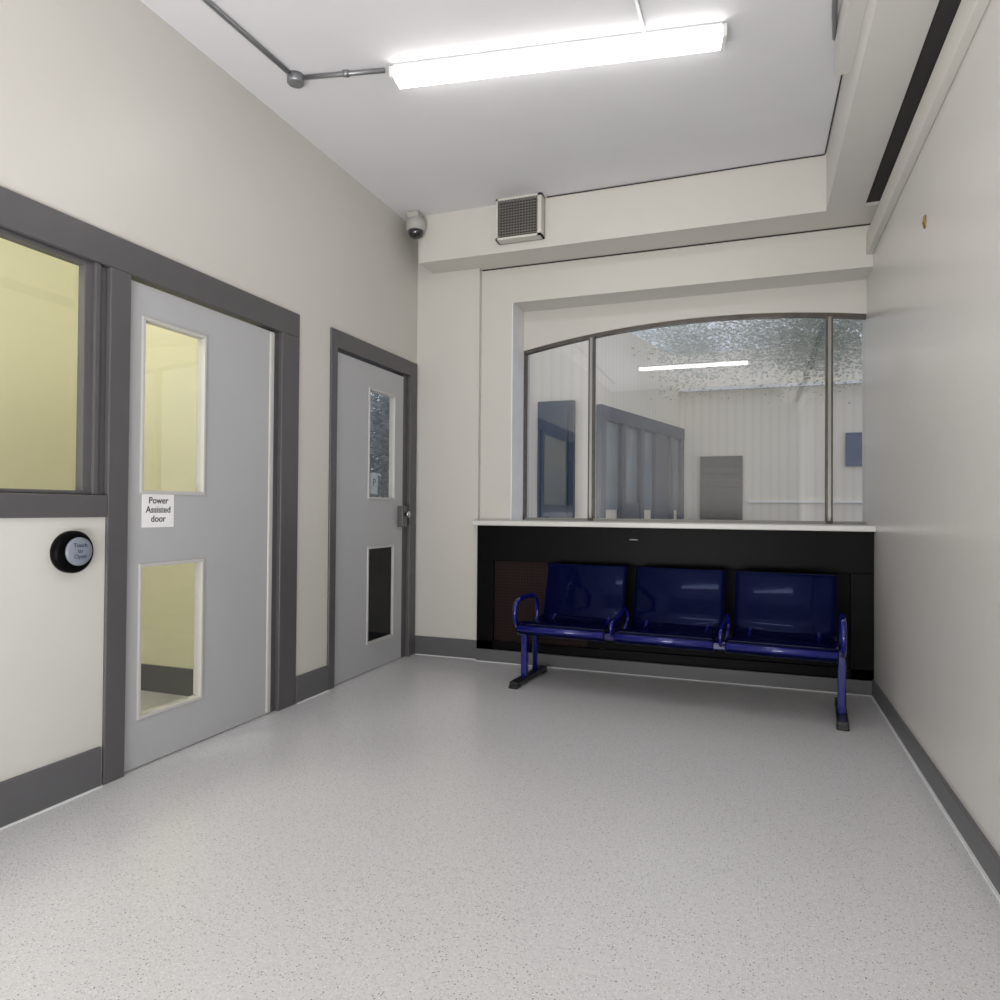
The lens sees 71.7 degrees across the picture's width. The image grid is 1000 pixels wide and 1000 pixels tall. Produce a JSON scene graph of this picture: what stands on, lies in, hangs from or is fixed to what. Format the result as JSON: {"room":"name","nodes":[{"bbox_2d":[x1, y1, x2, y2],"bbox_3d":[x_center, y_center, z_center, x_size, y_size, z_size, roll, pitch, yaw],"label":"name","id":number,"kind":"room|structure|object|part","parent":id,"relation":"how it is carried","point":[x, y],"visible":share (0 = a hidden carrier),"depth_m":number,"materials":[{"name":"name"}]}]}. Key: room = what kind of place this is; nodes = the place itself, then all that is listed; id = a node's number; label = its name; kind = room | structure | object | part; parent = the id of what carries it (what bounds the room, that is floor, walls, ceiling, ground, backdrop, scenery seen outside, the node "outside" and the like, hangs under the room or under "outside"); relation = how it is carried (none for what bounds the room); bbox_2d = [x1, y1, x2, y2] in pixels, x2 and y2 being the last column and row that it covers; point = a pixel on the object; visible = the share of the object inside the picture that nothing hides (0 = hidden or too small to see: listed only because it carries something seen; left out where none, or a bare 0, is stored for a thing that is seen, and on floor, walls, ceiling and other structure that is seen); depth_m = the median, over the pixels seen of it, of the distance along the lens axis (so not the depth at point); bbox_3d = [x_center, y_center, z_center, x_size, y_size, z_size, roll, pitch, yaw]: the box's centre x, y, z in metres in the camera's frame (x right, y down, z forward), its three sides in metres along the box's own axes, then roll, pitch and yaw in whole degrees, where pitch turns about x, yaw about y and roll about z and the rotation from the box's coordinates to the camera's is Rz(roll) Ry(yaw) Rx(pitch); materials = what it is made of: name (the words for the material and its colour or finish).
{"room":"emergency services station","nodes":[
{"label":"emergency services station","id":0,"kind":"room"},
{"bbox_2d":[0,238,197,668],"bbox_3d":[-2.741,-0.486,2.827,1.600,3.400,3.800,0,-1,20],"label":"wall","id":1,"kind":"structure","parent":0,"point":[39,291],"depth_m":4.42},
{"bbox_2d":[141,663,192,695],"bbox_3d":[-2.689,1.129,2.767,1.450,0.170,3.530,0,-1,20],"label":"baseboard","id":2,"kind":"structure","parent":1,"relation":"attached to","point":[154,678],"depth_m":4.43,"materials":[{"name":"plastic"}]},
{"bbox_2d":[0,0,417,675],"bbox_3d":[-1.958,-0.534,2.465,0.120,3.500,8.060,0,-1,20],"label":"wall","id":3,"kind":"structure","parent":0,"point":[113,121],"depth_m":3.56,"materials":[{"name":"paint"}]},
{"bbox_2d":[0,186,299,784],"bbox_3d":[-1.821,0.031,2.822,0.134,2.380,3.040,0,-1,20],"label":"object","id":4,"kind":"structure","parent":3,"relation":"in","point":[63,635],"depth_m":2.90,"materials":[{"name":"grey paint"}]},
{"bbox_3d":[-2.044,0.637,2.241,0.120,1.150,1.615,0,-1,20],"label":"panel","id":5,"kind":"part","parent":4,"relation":"part of","materials":[{"name":"white paint"}]},
{"bbox_2d":[50,531,93,572],"bbox_3d":[-1.739,0.212,2.820,0.051,0.172,0.172,0,-1,20],"label":"button","id":6,"kind":"object","parent":4,"relation":"attached to","point":[70,551],"visible":1,"depth_m":2.79,"materials":[{"name":"black paint"}]},
{"bbox_2d":[124,280,299,772],"bbox_3d":[-1.507,0.117,3.677,0.134,2.235,1.215,0,-1,20],"label":"door","id":7,"kind":"structure","parent":4,"relation":"attached to","point":[238,528],"depth_m":3.68,"materials":[{"name":"grey paint"}]},
{"bbox_2d":[142,494,173,527],"bbox_3d":[-1.613,0.049,3.264,0.003,0.158,0.185,0,-1,20],"label":"door sign","id":8,"kind":"object","parent":7,"relation":"attached to","point":[157,509],"visible":1,"depth_m":3.26,"materials":[{"name":"white plastic"}]},
{"bbox_3d":[-1.333,0.124,4.151,0.134,2.235,0.205,0,-1,20],"label":"frame","id":9,"kind":"part","parent":7,"relation":"part of","materials":[{"name":"grey paint"}]},
{"bbox_2d":[0,665,327,827],"bbox_3d":[-2.214,1.118,1.585,0.016,0.170,6.280,0,-1,20],"label":"baseboard","id":10,"kind":"structure","parent":3,"relation":"attached to","point":[24,795],"depth_m":2.77,"materials":[{"name":"plastic"}]},
{"bbox_2d":[327,327,416,689],"bbox_3d":[-0.937,0.062,5.134,0.198,2.390,1.232,0,-1,20],"label":"door","id":11,"kind":"structure","parent":3,"relation":"in","point":[372,540],"depth_m":5.02,"materials":[{"name":"grey paint"}]},
{"bbox_2d":[370,472,377,493],"bbox_3d":[-0.935,-0.123,5.141,0.002,0.160,0.100,0,-1,20],"label":"sticker","id":12,"kind":"object","parent":11,"relation":"attached to","point":[374,476],"visible":1,"depth_m":5.14,"materials":[{"name":"white paper"}]},
{"bbox_3d":[-0.912,0.701,5.215,0.001,0.695,0.380,0,-1,20],"label":"glass pane","id":13,"kind":"part","parent":11,"relation":"part of","materials":[{"name":"black glass"}]},
{"bbox_3d":[-0.732,0.113,5.468,0.044,0.052,0.052,0,-1,20],"label":"handle","id":14,"kind":"part","parent":11,"relation":"part of","materials":[{"name":"metal"}]},
{"bbox_2d":[0,654,999,901],"bbox_3d":[-0.429,1.214,1.584,3.337,0.006,7.512,0,-1,20],"label":"trim","id":15,"kind":"structure","parent":3,"relation":"attached to","point":[965,844],"depth_m":2.94,"materials":[{"name":"white plastic"}]},
{"bbox_2d":[140,0,840,220],"bbox_3d":[-0.326,-2.355,1.829,3.611,0.150,8.180,0,-1,20],"label":"ceiling","id":16,"kind":"structure","parent":0,"point":[770,95],"depth_m":3.81,"materials":[{"name":"paint"}]},
{"bbox_2d":[202,0,384,88],"bbox_3d":[-1.897,-2.272,1.649,0.513,0.050,4.699,0,-1,27],"label":"conduit","id":17,"kind":"object","parent":16,"relation":"attached to","point":[295,79],"visible":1,"depth_m":3.62,"materials":[{"name":"grey metal"}]},
{"bbox_2d":[406,210,425,239],"bbox_3d":[-0.654,-2.135,5.388,0.156,0.203,0.156,0,-1,20],"label":"security camera","id":18,"kind":"object","parent":16,"relation":"attached to","point":[415,223],"visible":1,"depth_m":5.34,"materials":[{"name":"grey plastic"}]},
{"bbox_2d":[389,22,726,89],"bbox_3d":[0.259,-2.223,3.482,1.680,0.062,0.138,0,-1,12],"label":"light","id":19,"kind":"object","parent":16,"relation":"attached to","point":[706,37],"visible":1,"depth_m":3.44,"materials":[{"name":"white plastic"}]},
{"bbox_2d":[634,0,645,32],"bbox_3d":[0.075,-2.263,1.712,0.025,0.021,3.400,0,-1,21],"label":"conduit","id":20,"kind":"object","parent":16,"relation":"attached to","point":[636,2],"visible":1,"depth_m":3.19,"materials":[{"name":"white metal"}]},
{"bbox_2d":[547,75,842,197],"bbox_3d":[1.017,-2.234,4.209,1.870,0.011,1.198,0,-1,20],"label":"cable","id":21,"kind":"object","parent":16,"relation":"attached to","point":[841,75],"visible":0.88,"depth_m":4.63,"materials":[{"name":"brown paint"}]},
{"bbox_2d":[832,0,837,40],"bbox_3d":[0.887,-2.261,1.393,0.053,0.023,4.161,0,-1,20],"label":"conduit","id":22,"kind":"object","parent":16,"relation":"attached to","point":[834,2],"visible":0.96,"depth_m":3.19,"materials":[{"name":"grey metal"}]},
{"bbox_2d":[0,654,999,999],"bbox_3d":[-1.186,1.266,2.015,5.091,0.100,7.800,0,-1,20],"label":"floor","id":23,"kind":"structure","parent":0,"point":[415,826],"depth_m":2.37,"materials":[{"name":"plastic"}]},
{"bbox_2d":[476,525,873,680],"bbox_3d":[1.180,0.740,5.143,2.809,1.066,0.292,0,-1,20],"label":"counter","id":24,"kind":"object","parent":23,"relation":"on","point":[512,561],"visible":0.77,"depth_m":4.98,"materials":[{"name":"black paint"}]},
{"bbox_3d":[0.308,0.794,5.351,0.750,0.630,0.001,0,-1,20],"label":"perforated panel","id":25,"kind":"part","parent":24,"relation":"part of","materials":[{"name":"brown metal"}]},
{"bbox_3d":[1.064,0.797,5.074,0.860,0.630,0.001,0,-1,20],"label":"perforated panel","id":26,"kind":"part","parent":24,"relation":"part of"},
{"bbox_3d":[1.899,0.799,4.766,0.920,0.630,0.001,0,-1,20],"label":"perforated panel","id":27,"kind":"part","parent":24,"relation":"part of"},
{"bbox_2d":[508,563,848,730],"bbox_3d":[1.116,0.865,4.486,2.034,0.800,0.645,0,-1,25],"label":"bench","id":28,"kind":"object","parent":23,"relation":"on","point":[778,615],"visible":1,"depth_m":4.52,"materials":[{"name":"blue metal"}]},
{"bbox_3d":[0.172,1.041,4.791,0.044,0.360,0.045,0,-1,25],"label":"leg","id":29,"kind":"part","parent":28,"relation":"part of","materials":[{"name":"blue metal"}]},
{"bbox_3d":[0.186,0.786,4.832,0.032,0.263,0.445,0,-1,25],"label":"armrest","id":30,"kind":"part","parent":28,"relation":"part of","materials":[{"name":"blue metal"}]},
{"bbox_3d":[0.229,1.053,4.915,0.040,0.340,0.149,0,-1,25],"label":"leg","id":31,"kind":"part","parent":28,"relation":"part of","materials":[{"name":"blue metal"}]},
{"bbox_3d":[0.391,0.859,4.500,0.590,0.050,0.050,0,-1,25],"label":"rail","id":32,"kind":"part","parent":28,"relation":"part of","materials":[{"name":"blue metal"}]},
{"bbox_3d":[0.484,0.858,4.703,0.600,0.090,0.492,0,-1,25],"label":"seat","id":33,"kind":"part","parent":28,"relation":"part of","materials":[{"name":"blue metal"}]},
{"bbox_3d":[0.611,0.653,4.978,0.600,0.372,0.180,0,-1,25],"label":"backrest","id":34,"kind":"part","parent":28,"relation":"part of","materials":[{"name":"blue metal"}]},
{"bbox_3d":[0.792,0.821,4.578,0.024,0.188,0.456,0,-1,25],"label":"armrest","id":35,"kind":"part","parent":28,"relation":"part of","materials":[{"name":"blue metal"}]},
{"bbox_3d":[0.995,0.861,4.222,0.590,0.050,0.050,0,-1,25],"label":"rail","id":36,"kind":"part","parent":28,"relation":"part of","materials":[{"name":"blue metal"}]},
{"bbox_3d":[1.088,0.859,4.426,0.600,0.090,0.492,0,-1,25],"label":"seat","id":37,"kind":"part","parent":28,"relation":"part of","materials":[{"name":"blue metal"}]},
{"bbox_3d":[1.215,0.654,4.700,0.600,0.372,0.180,0,-1,25],"label":"backrest","id":38,"kind":"part","parent":28,"relation":"part of","materials":[{"name":"blue metal"}]},
{"bbox_3d":[1.397,0.822,4.300,0.024,0.188,0.456,0,-1,25],"label":"armrest","id":39,"kind":"part","parent":28,"relation":"part of","materials":[{"name":"blue metal"}]},
{"bbox_3d":[1.692,0.860,4.148,0.600,0.090,0.492,0,-1,25],"label":"seat","id":40,"kind":"part","parent":28,"relation":"part of","materials":[{"name":"blue metal"}]},
{"bbox_3d":[1.599,0.862,3.944,0.590,0.050,0.050,0,-1,25],"label":"rail","id":41,"kind":"part","parent":28,"relation":"part of","materials":[{"name":"blue metal"}]},
{"bbox_3d":[1.819,0.655,4.422,0.600,0.372,0.180,0,-1,25],"label":"backrest","id":42,"kind":"part","parent":28,"relation":"part of","materials":[{"name":"blue metal"}]},
{"bbox_3d":[1.962,1.045,3.968,0.044,0.360,0.045,0,-1,25],"label":"leg","id":43,"kind":"part","parent":28,"relation":"part of","materials":[{"name":"blue metal"}]},
{"bbox_3d":[1.985,0.790,4.005,0.032,0.263,0.445,0,-1,25],"label":"armrest","id":44,"kind":"part","parent":28,"relation":"part of","materials":[{"name":"blue metal"}]},
{"bbox_2d":[415,225,872,639],"bbox_3d":[0.979,-0.475,5.396,3.371,3.500,0.530,0,-1,20],"label":"wall","id":45,"kind":"structure","parent":0,"point":[464,317],"depth_m":5.55,"materials":[{"name":"paint"}]},
{"bbox_2d":[511,303,523,520],"bbox_3d":[0.143,-0.701,5.633,0.008,1.735,0.288,0,-1,20],"label":"trim","id":46,"kind":"structure","parent":45,"relation":"attached to","point":[517,398],"depth_m":5.62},
{"bbox_2d":[495,192,544,244],"bbox_3d":[0.149,-2.079,5.118,0.355,0.308,0.090,0,-1,20],"label":"air vent","id":47,"kind":"object","parent":45,"relation":"attached to","point":[521,218],"visible":1,"depth_m":5.09,"materials":[{"name":"paint"}]},
{"bbox_2d":[498,196,537,237],"bbox_3d":[0.132,-2.080,5.088,0.311,0.276,0.014,0,-1,20],"label":"grille","id":48,"kind":"object","parent":47,"relation":"attached to","point":[517,215],"depth_m":5.09,"materials":[{"name":"grey metal"}]},
{"bbox_2d":[415,635,871,694],"bbox_3d":[0.856,1.196,5.101,3.353,0.150,0.060,0,-1,20],"label":"baseboard","id":49,"kind":"structure","parent":45,"relation":"attached to","point":[440,646],"depth_m":5.01,"materials":[{"name":"plastic"}]},
{"bbox_2d":[419,154,879,273],"bbox_3d":[0.933,-2.045,5.046,3.226,0.370,0.315,0,-1,20],"label":"ceiling beam","id":50,"kind":"structure","parent":45,"relation":"attached to","point":[784,197],"depth_m":4.86,"materials":[{"name":"paint"}]},
{"bbox_2d":[473,520,875,531],"bbox_3d":[1.181,0.187,5.160,2.826,0.037,0.425,0,-1,20],"label":"countertop","id":51,"kind":"structure","parent":45,"relation":"attached to","point":[674,525],"depth_m":4.92,"materials":[{"name":"paint"}]},
{"bbox_2d":[482,223,870,270],"bbox_3d":[1.180,-1.852,5.117,2.811,0.010,0.014,0,-1,20],"label":"trim","id":52,"kind":"structure","parent":45,"relation":"attached to","point":[869,223],"depth_m":5.05,"materials":[{"name":"brown paint"}]},
{"bbox_2d":[523,313,865,524],"bbox_3d":[1.396,-0.609,5.347,2.556,1.572,0.068,0,-1,20],"label":"window","id":53,"kind":"structure","parent":45,"relation":"in","point":[829,317],"depth_m":5.32,"materials":[{"name":"metal"}]},
{"bbox_3d":[1.402,0.164,5.335,2.531,0.028,0.054,0,-1,20],"label":"rail","id":54,"kind":"part","parent":53,"relation":"part of","materials":[{"name":"metal"}]},
{"bbox_2d":[862,0,999,855],"bbox_3d":[1.318,-0.524,1.260,0.120,3.500,8.060,0,-1,20],"label":"wall","id":55,"kind":"structure","parent":0,"point":[931,325],"depth_m":2.84,"materials":[{"name":"paint"}]},
{"bbox_2d":[826,0,938,210],"bbox_3d":[0.916,-2.095,1.011,0.290,0.370,7.270,0,-1,20],"label":"ceiling beam","id":56,"kind":"structure","parent":55,"relation":"attached to","point":[879,43],"depth_m":3.19,"materials":[{"name":"paint"}]},
{"bbox_2d":[866,0,960,202],"bbox_3d":[1.094,-1.910,0.943,0.091,0.140,7.270,0,-1,20],"label":"trim","id":57,"kind":"structure","parent":55,"relation":"attached to","point":[946,10],"depth_m":3.19,"materials":[{"name":"black paint"}]},
{"bbox_2d":[922,215,925,228],"bbox_3d":[1.966,-1.290,3.207,0.012,0.064,0.040,0,-1,20],"label":"wall plate","id":58,"kind":"object","parent":55,"relation":"attached to","point":[924,216],"visible":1,"depth_m":3.20,"materials":[{"name":"gold metal"}]},
{"bbox_2d":[866,0,989,254],"bbox_3d":[1.170,-1.768,1.078,0.041,0.140,7.580,0,-1,20],"label":"trim","id":59,"kind":"structure","parent":55,"relation":"attached to","point":[969,14],"depth_m":2.98,"materials":[{"name":"paint"}]},
{"bbox_2d":[871,680,999,894],"bbox_3d":[1.146,1.171,1.005,0.018,0.100,7.510,0,-1,20],"label":"baseboard","id":60,"kind":"structure","parent":55,"relation":"attached to","point":[986,855],"depth_m":2.76,"materials":[{"name":"plastic"}]},
{"label":"outside","id":61,"kind":"structure","parent":0,"visible":0},
{"bbox_3d":[2.291,1.530,14.936,22.000,0.150,18.340,0,-1,20],"label":"ground","id":62,"kind":"structure","parent":61,"visible":0},
{"bbox_2d":[370,392,389,497],"bbox_3d":[-2.357,-0.489,13.055,5.112,5.378,3.335,0,-1,36],"label":"tree","id":63,"kind":"object","parent":62,"relation":"on","point":[379,422],"visible":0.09,"depth_m":12.87,"materials":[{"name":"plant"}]},
{"bbox_2d":[529,332,861,521],"bbox_3d":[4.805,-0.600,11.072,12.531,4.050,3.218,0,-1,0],"label":"window glass","id":64,"kind":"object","parent":62,"relation":"on","point":[748,458],"visible":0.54,"depth_m":11.52,"materials":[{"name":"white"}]},
{"bbox_3d":[0.772,-0.024,9.605,0.520,2.700,0.120,0,-1,20],"label":"door","id":65,"kind":"part","parent":64,"relation":"part of","materials":[{"name":"teal paint"}]},
{"bbox_3d":[2.307,0.030,10.947,0.080,2.650,3.437,0,-1,34],"label":"shopfront frame","id":66,"kind":"part","parent":64,"relation":"part of","materials":[{"name":"teal paint"}]},
{"bbox_3d":[2.286,-0.495,10.970,0.020,1.300,3.367,0,-1,34],"label":"shopfront glass","id":67,"kind":"part","parent":64,"relation":"part of","materials":[{"name":"glass"}]},
{"bbox_3d":[3.870,0.306,12.105,0.710,2.150,0.100,0,-1,20],"label":"door","id":68,"kind":"part","parent":64,"relation":"part of","materials":[{"name":"grey"}]},
{"bbox_3d":[7.065,-1.934,10.938,8.300,0.050,0.150,0,-1,20],"label":"gutter rail","id":69,"kind":"part","parent":64,"relation":"part of","materials":[{"name":"white plastic"}]},
{"bbox_3d":[7.630,0.038,10.753,7.100,0.030,0.050,0,-1,20],"label":"dado rail","id":70,"kind":"part","parent":64,"relation":"part of","materials":[{"name":"white plastic"}]},
{"bbox_2d":[630,318,859,354],"bbox_3d":[4.553,-2.128,15.353,7.590,7.212,4.446,0,-1,20],"label":"tree","id":71,"kind":"object","parent":62,"relation":"on","point":[651,337],"visible":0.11,"depth_m":15.09,"materials":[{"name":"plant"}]},
{"bbox_2d":[631,318,861,411],"bbox_3d":[4.071,-1.417,10.170,4.611,5.653,2.415,0,-1,20],"label":"tree","id":72,"kind":"object","parent":62,"relation":"on","point":[849,336],"visible":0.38,"depth_m":10.08,"materials":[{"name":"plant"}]}
]}

